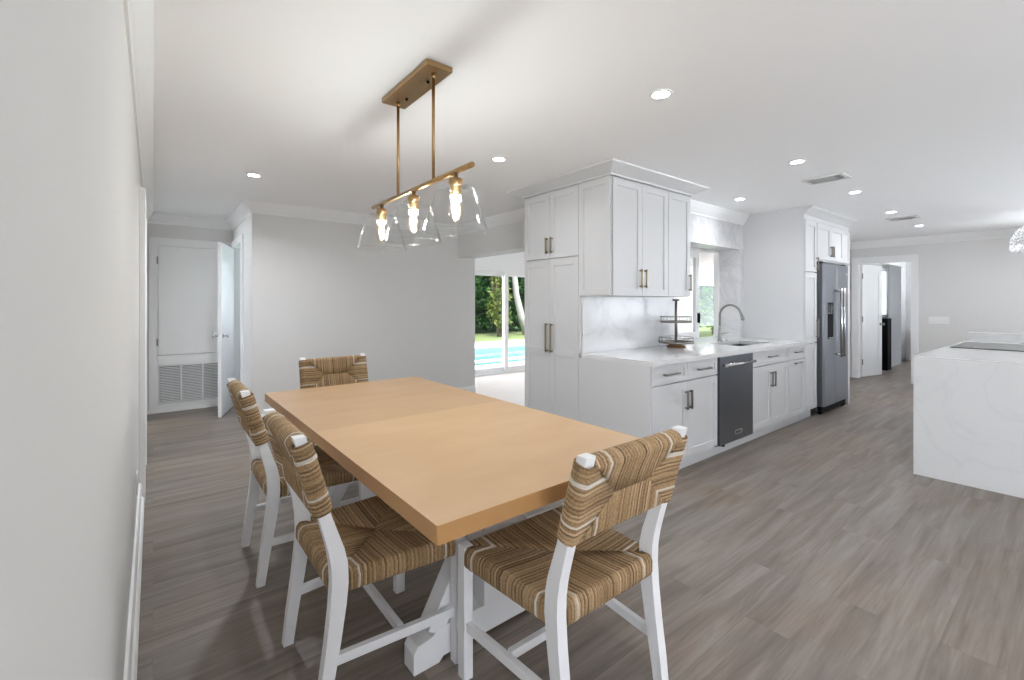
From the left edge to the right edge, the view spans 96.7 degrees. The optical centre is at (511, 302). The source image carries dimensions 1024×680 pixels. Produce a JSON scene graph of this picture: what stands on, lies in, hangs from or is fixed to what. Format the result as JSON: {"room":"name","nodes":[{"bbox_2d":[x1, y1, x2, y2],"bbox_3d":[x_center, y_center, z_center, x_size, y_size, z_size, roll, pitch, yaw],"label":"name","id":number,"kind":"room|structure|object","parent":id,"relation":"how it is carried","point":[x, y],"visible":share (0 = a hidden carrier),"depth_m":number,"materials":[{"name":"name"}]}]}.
{"room":"dining room","nodes":[
{"label":"dining room","id":0,"kind":"room"},
{"bbox_2d":[0,0,141,679],"bbox_3d":[-2.113,0.125,2.460,0.120,2.430,7.580,0,0,-38],"label":"wall","id":1,"kind":"structure","parent":0,"point":[70,179],"depth_m":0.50,"materials":[{"name":"white paint"}]},
{"bbox_2d":[123,483,144,679],"bbox_3d":[-1.116,1.274,1.317,0.030,0.132,4.450,0,0,-38],"label":"baseboard","id":2,"kind":"structure","parent":1,"relation":"attached to","point":[131,653],"depth_m":1.93,"materials":[{"name":"white paint"}]},
{"bbox_2d":[136,470,137,494],"bbox_3d":[-2.130,1.020,2.586,0.009,0.118,0.075,0,0,-38],"label":"wall outlet","id":3,"kind":"object","parent":1,"relation":"attached to","point":[137,470],"visible":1,"depth_m":2.58,"materials":[{"name":"white plastic"}]},
{"bbox_2d":[139,188,146,499],"bbox_3d":[-2.792,0.280,3.446,0.035,2.120,0.930,0,0,-38],"label":"trim","id":4,"kind":"structure","parent":1,"relation":"attached to","point":[142,191],"depth_m":3.08,"materials":[{"name":"white paint"}]},
{"bbox_2d":[123,0,524,234],"bbox_3d":[-0.700,-1.028,3.575,3.480,0.125,7.580,0,0,-38],"label":"trim","id":5,"kind":"structure","parent":1,"relation":"attached to","point":[138,14],"depth_m":4.90,"materials":[{"name":"white paint"}]},
{"bbox_2d":[147,223,232,410],"bbox_3d":[-4.428,0.125,4.372,3.463,2.430,1.950,0,0,-38],"label":"wall","id":6,"kind":"structure","parent":0,"point":[153,230],"depth_m":5.66,"materials":[{"name":"white paint"}]},
{"bbox_2d":[148,237,230,413],"bbox_3d":[-4.035,0.272,5.736,0.870,2.137,0.054,0,0,-38],"label":"door","id":7,"kind":"structure","parent":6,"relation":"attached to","point":[183,282],"depth_m":5.68,"materials":[{"name":"white paint"}]},
{"bbox_2d":[158,362,217,404],"bbox_3d":[-4.042,1.001,5.745,0.680,0.478,0.020,0,0,-38],"label":"return grille","id":8,"kind":"object","parent":7,"relation":"attached to","point":[179,383],"depth_m":5.71,"materials":[{"name":"white metal"}]},
{"bbox_2d":[233,215,249,389],"bbox_3d":[-3.234,0.125,5.541,0.120,2.430,1.354,0,0,-38],"label":"wall","id":9,"kind":"structure","parent":0,"point":[243,228],"depth_m":5.16,"materials":[{"name":"white paint"}]},
{"bbox_2d":[212,242,233,417],"bbox_3d":[-3.484,0.311,5.611,0.172,2.033,0.699,0,0,-15],"label":"door","id":10,"kind":"structure","parent":9,"relation":"in","point":[225,335],"depth_m":5.47,"materials":[{"name":"white paint"}]},
{"bbox_2d":[231,234,242,383],"bbox_3d":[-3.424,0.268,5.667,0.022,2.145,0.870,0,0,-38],"label":"trim","id":11,"kind":"structure","parent":9,"relation":"attached to","point":[239,240],"depth_m":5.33,"materials":[{"name":"white paint"}]},
{"bbox_2d":[250,213,474,413],"bbox_3d":[-1.701,0.125,5.811,2.862,2.430,0.120,0,0,-38],"label":"wall","id":12,"kind":"structure","parent":0,"point":[314,293],"depth_m":5.59,"materials":[{"name":"white paint"}]},
{"bbox_2d":[261,386,475,425],"bbox_3d":[-1.841,1.274,5.965,2.892,0.132,0.594,0,0,-38],"label":"baseboard","id":13,"kind":"structure","parent":12,"relation":"attached to","point":[470,388],"depth_m":6.57,"materials":[{"name":"white paint"}]},
{"bbox_2d":[458,220,641,349],"bbox_3d":[0.242,0.125,5.424,0.290,2.430,2.896,0,0,-38],"label":"wall partition","id":14,"kind":"structure","parent":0,"point":[508,238],"depth_m":5.83,"materials":[{"name":"white paint"}]},
{"bbox_2d":[579,175,667,296],"bbox_3d":[0.993,-0.539,3.956,0.795,0.962,0.374,0,0,-38],"label":"upper cabinet","id":15,"kind":"object","parent":14,"relation":"attached to","point":[623,223],"visible":1,"depth_m":3.77,"materials":[{"name":"grey paint"}]},
{"bbox_2d":[137,360,1023,679],"bbox_3d":[3.700,1.390,4.594,20.500,0.100,11.630,0,0,-38],"label":"floor","id":16,"kind":"structure","parent":0,"point":[812,547],"depth_m":2.23,"materials":[{"name":"grey wood"}]},
{"bbox_2d":[227,378,368,587],"bbox_3d":[-1.168,0.875,2.467,0.601,0.930,0.561,0,0,-38],"label":"dining chair","id":17,"kind":"object","parent":16,"relation":"on","point":[264,471],"visible":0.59,"depth_m":2.22,"materials":[{"name":"beige wicker"}]},
{"bbox_2d":[299,354,368,445],"bbox_3d":[-1.217,0.875,3.318,0.561,0.930,0.601,0,0,-38],"label":"dining chair","id":18,"kind":"object","parent":16,"relation":"on","point":[327,371],"visible":0.37,"depth_m":3.48,"materials":[{"name":"beige wicker"}]},
{"bbox_2d":[262,408,464,679],"bbox_3d":[-0.579,0.875,1.747,0.601,0.930,0.561,0,0,-38],"label":"dining chair","id":19,"kind":"object","parent":16,"relation":"on","point":[365,542],"visible":0.83,"depth_m":1.62,"materials":[{"name":"beige wicker"}]},
{"bbox_2d":[265,377,639,675],"bbox_3d":[-0.477,0.960,2.387,1.064,0.760,2.236,0,0,-39],"label":"dining table","id":20,"kind":"object","parent":16,"relation":"on","point":[454,463],"visible":0.69,"depth_m":1.83,"materials":[{"name":"brown wood"}]},
{"bbox_2d":[525,183,612,420],"bbox_3d":[0.559,0.160,4.300,0.602,2.360,0.731,0,0,-38],"label":"pantry cabinet","id":21,"kind":"object","parent":16,"relation":"on","point":[553,302],"visible":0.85,"depth_m":4.10,"materials":[{"name":"grey paint"}]},
{"bbox_2d":[458,425,687,679],"bbox_3d":[0.206,0.875,1.581,0.561,0.930,0.601,0,0,-38],"label":"dining chair","id":22,"kind":"object","parent":16,"relation":"on","point":[565,562],"visible":1,"depth_m":1.47,"materials":[{"name":"brown wicker"}]},
{"bbox_2d":[579,358,716,468],"bbox_3d":[1.177,0.902,3.872,0.979,0.875,0.736,0,0,-38],"label":"base cabinet","id":23,"kind":"object","parent":16,"relation":"on","point":[638,401],"visible":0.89,"depth_m":3.60,"materials":[{"name":"grey paint"}]},
{"bbox_2d":[581,336,806,366],"bbox_3d":[1.843,0.445,4.604,2.935,0.038,1.036,0,0,-38],"label":"countertop","id":24,"kind":"structure","parent":23,"relation":"on","point":[703,348],"depth_m":4.03,"materials":[{"name":"white stone"}]},
{"bbox_2d":[659,299,693,347],"bbox_3d":[1.587,0.193,4.405,0.322,0.466,0.322,0,0,-38],"label":"tiered stand","id":25,"kind":"object","parent":24,"relation":"on","point":[675,343],"visible":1,"depth_m":4.38,"materials":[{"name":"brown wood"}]},
{"bbox_2d":[660,316,691,322],"bbox_3d":[1.587,0.160,4.405,0.290,0.061,0.290,0,0,-38],"label":"tray","id":26,"kind":"object","parent":25,"relation":"on","point":[690,317],"depth_m":4.37,"materials":[{"name":"silver metal"}]},
{"bbox_2d":[659,336,693,344],"bbox_3d":[1.587,0.358,4.405,0.322,0.061,0.322,0,0,-38],"label":"tray","id":27,"kind":"object","parent":25,"relation":"on","point":[670,342],"depth_m":4.36,"materials":[{"name":"silver metal"}]},
{"bbox_2d":[717,304,744,340],"bbox_3d":[2.434,0.218,5.018,0.143,0.416,0.300,0,0,-38],"label":"faucet","id":28,"kind":"object","parent":24,"relation":"on","point":[720,332],"visible":0.98,"depth_m":5.07,"materials":[{"name":"silver metal"}]},
{"bbox_2d":[731,344,749,345],"bbox_3d":[2.422,0.576,4.841,0.724,0.219,0.364,0,0,-38],"label":"sink","id":29,"kind":"object","parent":24,"relation":"in","point":[732,344],"visible":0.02,"depth_m":5.15,"materials":[{"name":"grey metal"}]},
{"bbox_2d":[711,353,756,455],"bbox_3d":[1.851,0.904,4.333,0.646,0.872,0.690,0,0,-38],"label":"dishwasher","id":30,"kind":"object","parent":16,"relation":"on","point":[734,374],"visible":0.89,"depth_m":4.07,"materials":[{"name":"grey metal"}]},
{"bbox_2d":[745,344,788,442],"bbox_3d":[2.417,0.902,4.826,0.850,0.875,0.697,0,0,-38],"label":"base cabinet","id":31,"kind":"object","parent":16,"relation":"on","point":[771,368],"visible":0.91,"depth_m":4.56,"materials":[{"name":"grey paint"}]},
{"bbox_2d":[743,213,818,420],"bbox_3d":[3.237,0.160,5.487,0.345,2.360,0.719,0,0,-38],"label":"tall cabinet","id":32,"kind":"object","parent":16,"relation":"on","point":[780,258],"visible":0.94,"depth_m":5.31,"materials":[{"name":"white paint"}]},
{"bbox_2d":[782,345,804,427],"bbox_3d":[2.929,0.902,5.230,0.450,0.875,0.697,0,0,-38],"label":"base cabinet","id":33,"kind":"object","parent":16,"relation":"on","point":[796,360],"visible":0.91,"depth_m":4.99,"materials":[{"name":"grey paint"}]},
{"bbox_2d":[810,261,847,414],"bbox_3d":[3.861,0.421,5.886,0.885,1.838,0.741,0,0,-38],"label":"refrigerator","id":34,"kind":"object","parent":16,"relation":"on","point":[832,279],"visible":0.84,"depth_m":5.55,"materials":[{"name":"grey metal"}]},
{"bbox_2d":[845,265,849,403],"bbox_3d":[4.269,0.421,6.314,0.070,1.838,0.675,0,0,-38],"label":"end panel","id":35,"kind":"object","parent":16,"relation":"on","point":[847,400],"visible":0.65,"depth_m":6.04,"materials":[{"name":"grey paint"}]},
{"bbox_2d":[882,318,890,370],"bbox_3d":[7.492,0.825,9.134,0.280,1.030,0.140,0,0,-38],"label":"box","id":36,"kind":"object","parent":16,"relation":"on","point":[886,329],"visible":0.76,"depth_m":9.03,"materials":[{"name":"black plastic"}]},
{"bbox_2d":[913,332,1023,497],"bbox_3d":[4.533,0.833,3.833,2.495,1.015,1.302,0,0,-38],"label":"kitchen island","id":37,"kind":"object","parent":16,"relation":"on","point":[968,404],"visible":0.86,"depth_m":3.34,"materials":[{"name":"white stone"}]},
{"bbox_2d":[950,342,1023,351],"bbox_3d":[4.705,0.411,4.184,0.910,0.007,0.860,0,0,-38],"label":"cooktop","id":38,"kind":"object","parent":37,"relation":"in","point":[970,345],"visible":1,"depth_m":4.27,"materials":[{"name":"black glass"}]},
{"bbox_2d":[153,0,1023,241],"bbox_3d":[2.923,-1.150,4.045,18.600,0.120,11.730,0,0,-38],"label":"ceiling","id":39,"kind":"structure","parent":0,"point":[920,103],"depth_m":2.42,"materials":[{"name":"white paint"}]},
{"bbox_2d":[246,173,261,176],"bbox_3d":[-2.197,-1.087,3.875,0.122,0.006,0.122,0,0,-38],"label":"recessed light","id":40,"kind":"object","parent":39,"relation":"in","point":[247,174],"visible":1,"depth_m":3.87,"materials":[{"name":"white paint"}]},
{"bbox_2d":[356,58,488,248],"bbox_3d":[-0.491,-0.697,2.273,0.282,0.784,1.089,0,0,-38],"label":"linear pendant","id":41,"kind":"object","parent":39,"relation":"hanging from","point":[424,78],"visible":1,"depth_m":2.21,"materials":[{"name":"gold metal"}]},
{"bbox_2d":[376,205,386,236],"bbox_3d":[-0.741,-0.452,2.589,0.062,0.211,0.062,0,0,-38],"label":"bulb","id":42,"kind":"object","parent":41,"relation":"attached to","point":[380,215],"depth_m":2.57,"materials":[{"name":"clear glass"}]},
{"bbox_2d":[407,191,419,233],"bbox_3d":[-0.491,-0.452,2.272,0.062,0.211,0.062,0,0,-38],"label":"bulb","id":43,"kind":"object","parent":41,"relation":"attached to","point":[411,201],"depth_m":2.26,"materials":[{"name":"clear glass"}]},
{"bbox_2d":[449,173,462,221],"bbox_3d":[-0.241,-0.452,1.956,0.062,0.211,0.062,0,0,-38],"label":"bulb","id":44,"kind":"object","parent":41,"relation":"attached to","point":[455,189],"depth_m":1.94,"materials":[{"name":"clear glass"}]},
{"bbox_2d":[491,156,506,161],"bbox_3d":[-0.099,-1.087,3.444,0.122,0.006,0.122,0,0,-38],"label":"recessed light","id":45,"kind":"object","parent":39,"relation":"in","point":[495,159],"visible":1,"depth_m":3.44,"materials":[{"name":"white paint"}]},
{"bbox_2d":[649,89,672,99],"bbox_3d":[0.777,-1.087,2.373,0.122,0.006,0.122,0,0,-38],"label":"recessed light","id":46,"kind":"object","parent":39,"relation":"in","point":[659,94],"visible":1,"depth_m":2.37,"materials":[{"name":"white paint"}]},
{"bbox_2d":[653,91,668,97],"bbox_3d":[0.777,-1.088,2.373,0.084,0.002,0.084,0,0,-38],"label":"diffuser","id":47,"kind":"object","parent":46,"relation":"attached to","point":[656,94],"depth_m":2.37,"materials":[{"name":"white plastic"}]},
{"bbox_2d":[788,159,805,163],"bbox_3d":[2.196,-1.087,3.505,0.122,0.006,0.122,0,0,-38],"label":"recessed light","id":48,"kind":"object","parent":39,"relation":"in","point":[798,161],"visible":1,"depth_m":3.49,"materials":[{"name":"white paint"}]},
{"bbox_2d":[801,172,851,184],"bbox_3d":[2.747,-1.080,3.977,0.230,0.018,0.310,0,0,-38],"label":"ceiling vent","id":49,"kind":"object","parent":39,"relation":"in","point":[837,176],"visible":1,"depth_m":3.95,"materials":[{"name":"silver metal"}]},
{"bbox_2d":[848,191,862,193],"bbox_3d":[3.369,-1.087,4.468,0.122,0.006,0.122,0,0,-38],"label":"recessed light","id":50,"kind":"object","parent":39,"relation":"in","point":[851,192],"visible":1,"depth_m":4.47,"materials":[{"name":"white paint"}]},
{"bbox_2d":[886,215,920,220],"bbox_3d":[5.001,-1.080,5.818,0.230,0.018,0.310,0,0,-38],"label":"ceiling vent","id":51,"kind":"object","parent":39,"relation":"in","point":[912,216],"visible":1,"depth_m":5.79,"materials":[{"name":"silver metal"}]},
{"bbox_2d":[1009,227,1023,251],"bbox_3d":[6.471,-0.852,5.360,0.844,0.475,0.838,0,0,-38],"label":"chandelier","id":52,"kind":"object","parent":39,"relation":"hanging from","point":[1011,244],"visible":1,"depth_m":5.62,"materials":[{"name":"silver metal"}]},
{"bbox_2d":[475,252,713,332],"bbox_3d":[3.428,0.160,11.557,12.300,2.360,0.200,0,0,-38],"label":"wall","id":53,"kind":"structure","parent":0,"point":[516,261],"depth_m":12.24,"materials":[{"name":"white paint"}]},
{"bbox_2d":[475,267,524,376],"bbox_3d":[0.827,0.345,9.486,4.950,1.990,0.110,0,0,-38],"label":"window","id":54,"kind":"structure","parent":53,"relation":"in","point":[505,273],"depth_m":8.70,"materials":[{"name":"white paint"}]},
{"bbox_2d":[699,280,713,285],"bbox_3d":[6.440,0.345,13.915,3.450,1.990,0.110,0,0,-38],"label":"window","id":55,"kind":"structure","parent":53,"relation":"in","point":[701,282],"depth_m":13.31,"materials":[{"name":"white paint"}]},
{"bbox_2d":[475,326,713,341],"bbox_3d":[3.313,1.430,28.090,80.000,0.140,40.000,0,0,-38],"label":"lawn","id":56,"kind":"structure","parent":0,"point":[705,331],"depth_m":19.04,"materials":[{"name":"green plant"}]},
{"bbox_2d":[486,276,512,336],"bbox_3d":[-0.486,-0.597,18.262,1.323,3.877,1.107,0,0,-38],"label":"shrub","id":57,"kind":"object","parent":56,"relation":"on","point":[496,314],"visible":0.42,"depth_m":18.07,"materials":[{"name":"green plant"}]},
{"bbox_2d":[475,275,524,332],"bbox_3d":[-0.735,-0.989,20.897,8.741,4.832,3.006,0,0,-38],"label":"hedge","id":58,"kind":"object","parent":56,"relation":"on","point":[483,284],"visible":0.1,"depth_m":20.45,"materials":[{"name":"green plant"}]},
{"bbox_2d":[512,277,524,334],"bbox_3d":[0.076,-1.413,19.040,4.119,5.748,4.162,0,0,-38],"label":"palm tree","id":59,"kind":"object","parent":56,"relation":"on","point":[520,313],"visible":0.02,"depth_m":19.09,"materials":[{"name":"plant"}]},
{"bbox_2d":[699,286,713,333],"bbox_3d":[8.711,0.346,19.765,5.299,2.188,2.536,0,0,-38],"label":"bush","id":60,"kind":"object","parent":56,"relation":"on","point":[706,298],"visible":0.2,"depth_m":18.75,"materials":[{"name":"green plant"}]},
{"bbox_2d":[699,285,713,292],"bbox_3d":[10.970,-1.269,26.548,7.090,5.444,3.944,0,0,-38],"label":"tree","id":61,"kind":"object","parent":56,"relation":"on","point":[701,288],"visible":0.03,"depth_m":25.63,"materials":[{"name":"green plant"}]},
{"bbox_2d":[690,252,713,267],"bbox_3d":[4.577,-1.115,10.101,12.300,0.190,4.210,0,0,-38],"label":"ceiling","id":62,"kind":"structure","parent":0,"point":[706,260],"depth_m":10.92,"materials":[{"name":"white paint"}]},
{"bbox_2d":[642,214,905,376],"bbox_3d":[5.233,0.125,7.731,10.405,2.430,0.330,0,0,-38],"label":"wall","id":63,"kind":"structure","parent":0,"point":[724,237],"depth_m":5.65,"materials":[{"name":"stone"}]},
{"bbox_2d":[507,158,709,198],"bbox_3d":[0.907,-1.051,4.366,1.411,0.078,1.303,0,0,-38],"label":"trim","id":64,"kind":"structure","parent":63,"relation":"attached to","point":[612,166],"depth_m":3.86,"materials":[{"name":"grey paint"}]},
{"bbox_2d":[582,296,673,352],"bbox_3d":[1.132,0.182,4.274,1.367,0.485,0.015,0,0,-38],"label":"backsplash","id":65,"kind":"structure","parent":63,"relation":"attached to","point":[609,323],"depth_m":4.18,"materials":[{"name":"stone"}]},
{"bbox_2d":[666,190,691,296],"bbox_3d":[1.462,-0.539,4.306,0.370,0.962,0.341,0,0,-38],"label":"upper cabinet","id":66,"kind":"object","parent":63,"relation":"attached to","point":[679,277],"visible":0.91,"depth_m":4.20,"materials":[{"name":"grey paint"}]},
{"bbox_2d":[674,247,718,339],"bbox_3d":[2.062,-0.117,5.378,1.460,1.086,0.085,0,0,-38],"label":"window","id":67,"kind":"structure","parent":63,"relation":"in","point":[694,252],"depth_m":5.51,"materials":[{"name":"white paint"}]},
{"bbox_2d":[690,199,748,224],"bbox_3d":[2.205,-1.028,5.084,1.760,0.125,0.076,0,0,-38],"label":"trim","id":68,"kind":"structure","parent":63,"relation":"attached to","point":[699,208],"depth_m":5.18,"materials":[{"name":"white paint"}]},
{"bbox_2d":[817,222,849,264],"bbox_3d":[3.843,-0.760,5.957,1.182,0.520,0.707,0,0,-38],"label":"upper cabinet","id":69,"kind":"object","parent":63,"relation":"attached to","point":[833,244],"visible":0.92,"depth_m":5.66,"materials":[{"name":"grey paint"}]},
{"bbox_2d":[747,205,857,230],"bbox_3d":[3.753,-1.025,5.862,1.621,0.130,0.745,0,0,-38],"label":"trim","id":70,"kind":"structure","parent":69,"relation":"attached to","point":[811,212],"depth_m":5.43,"materials":[{"name":"grey paint"}]},
{"bbox_2d":[882,268,885,316],"bbox_3d":[7.504,-0.215,9.297,1.400,1.010,0.022,0,0,-38],"label":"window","id":71,"kind":"structure","parent":63,"relation":"in","point":[883,269],"depth_m":9.49,"materials":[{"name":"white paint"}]},
{"bbox_2d":[879,263,903,366],"bbox_3d":[7.878,0.253,9.470,2.300,2.134,0.079,0,0,-38],"label":"wall","id":72,"kind":"structure","parent":0,"point":[893,272],"depth_m":9.53,"materials":[{"name":"white paint"}]},
{"bbox_2d":[906,261,910,359],"bbox_3d":[8.713,0.125,8.346,3.980,2.430,3.010,0,0,-38],"label":"wall","id":73,"kind":"structure","parent":0,"point":[908,264],"depth_m":10.66,"materials":[{"name":"white paint"}]},
{"bbox_2d":[851,236,1023,376],"bbox_3d":[8.389,0.125,5.447,0.120,2.430,7.160,0,0,-38],"label":"wall","id":74,"kind":"structure","parent":0,"point":[978,285],"depth_m":7.06,"materials":[{"name":"white paint"}]},
{"bbox_2d":[860,265,884,376],"bbox_3d":[6.587,0.318,8.301,0.677,2.016,0.108,0,0,-27],"label":"door","id":75,"kind":"structure","parent":74,"relation":"in","point":[871,323],"depth_m":8.30,"materials":[{"name":"white paint"}]},
{"bbox_2d":[852,254,918,383],"bbox_3d":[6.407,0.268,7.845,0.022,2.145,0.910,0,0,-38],"label":"trim","id":76,"kind":"structure","parent":74,"relation":"attached to","point":[914,258],"depth_m":7.68,"materials":[{"name":"white paint"}]},
{"bbox_2d":[850,227,1023,249],"bbox_3d":[7.297,-1.028,4.651,2.580,0.125,7.063,0,0,-38],"label":"trim","id":77,"kind":"structure","parent":74,"relation":"attached to","point":[1010,232],"depth_m":7.26,"materials":[{"name":"white paint"}]},
{"bbox_2d":[929,317,948,323],"bbox_3d":[6.847,0.281,7.297,0.009,0.103,0.225,0,0,-38],"label":"light switch","id":78,"kind":"object","parent":74,"relation":"attached to","point":[932,320],"visible":1,"depth_m":7.29,"materials":[{"name":"white plastic"}]},
{"label":"outside","id":79,"kind":"structure","parent":0,"visible":0},
{"bbox_2d":[475,363,524,368],"bbox_3d":[2.781,1.425,11.812,13.000,0.110,0.900,0,0,-38],"label":"patio","id":80,"kind":"structure","parent":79,"point":[518,363],"depth_m":9.82,"materials":[{"name":"concrete"}]},
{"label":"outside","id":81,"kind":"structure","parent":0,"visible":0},
{"bbox_2d":[475,339,524,345],"bbox_3d":[-5.030,1.425,12.017,22.990,0.110,1.300,0,0,-38],"label":"terrace","id":82,"kind":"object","parent":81,"point":[521,340],"depth_m":15.78,"materials":[{"name":"concrete"}]},
{"bbox_2d":[475,343,524,367],"bbox_3d":[-1.217,1.625,11.714,17.200,0.530,3.900,0,0,-38],"label":"swimming pool","id":83,"kind":"object","parent":82,"relation":"in","point":[491,355],"visible":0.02,"depth_m":13.00,"materials":[{"name":"liquid"}]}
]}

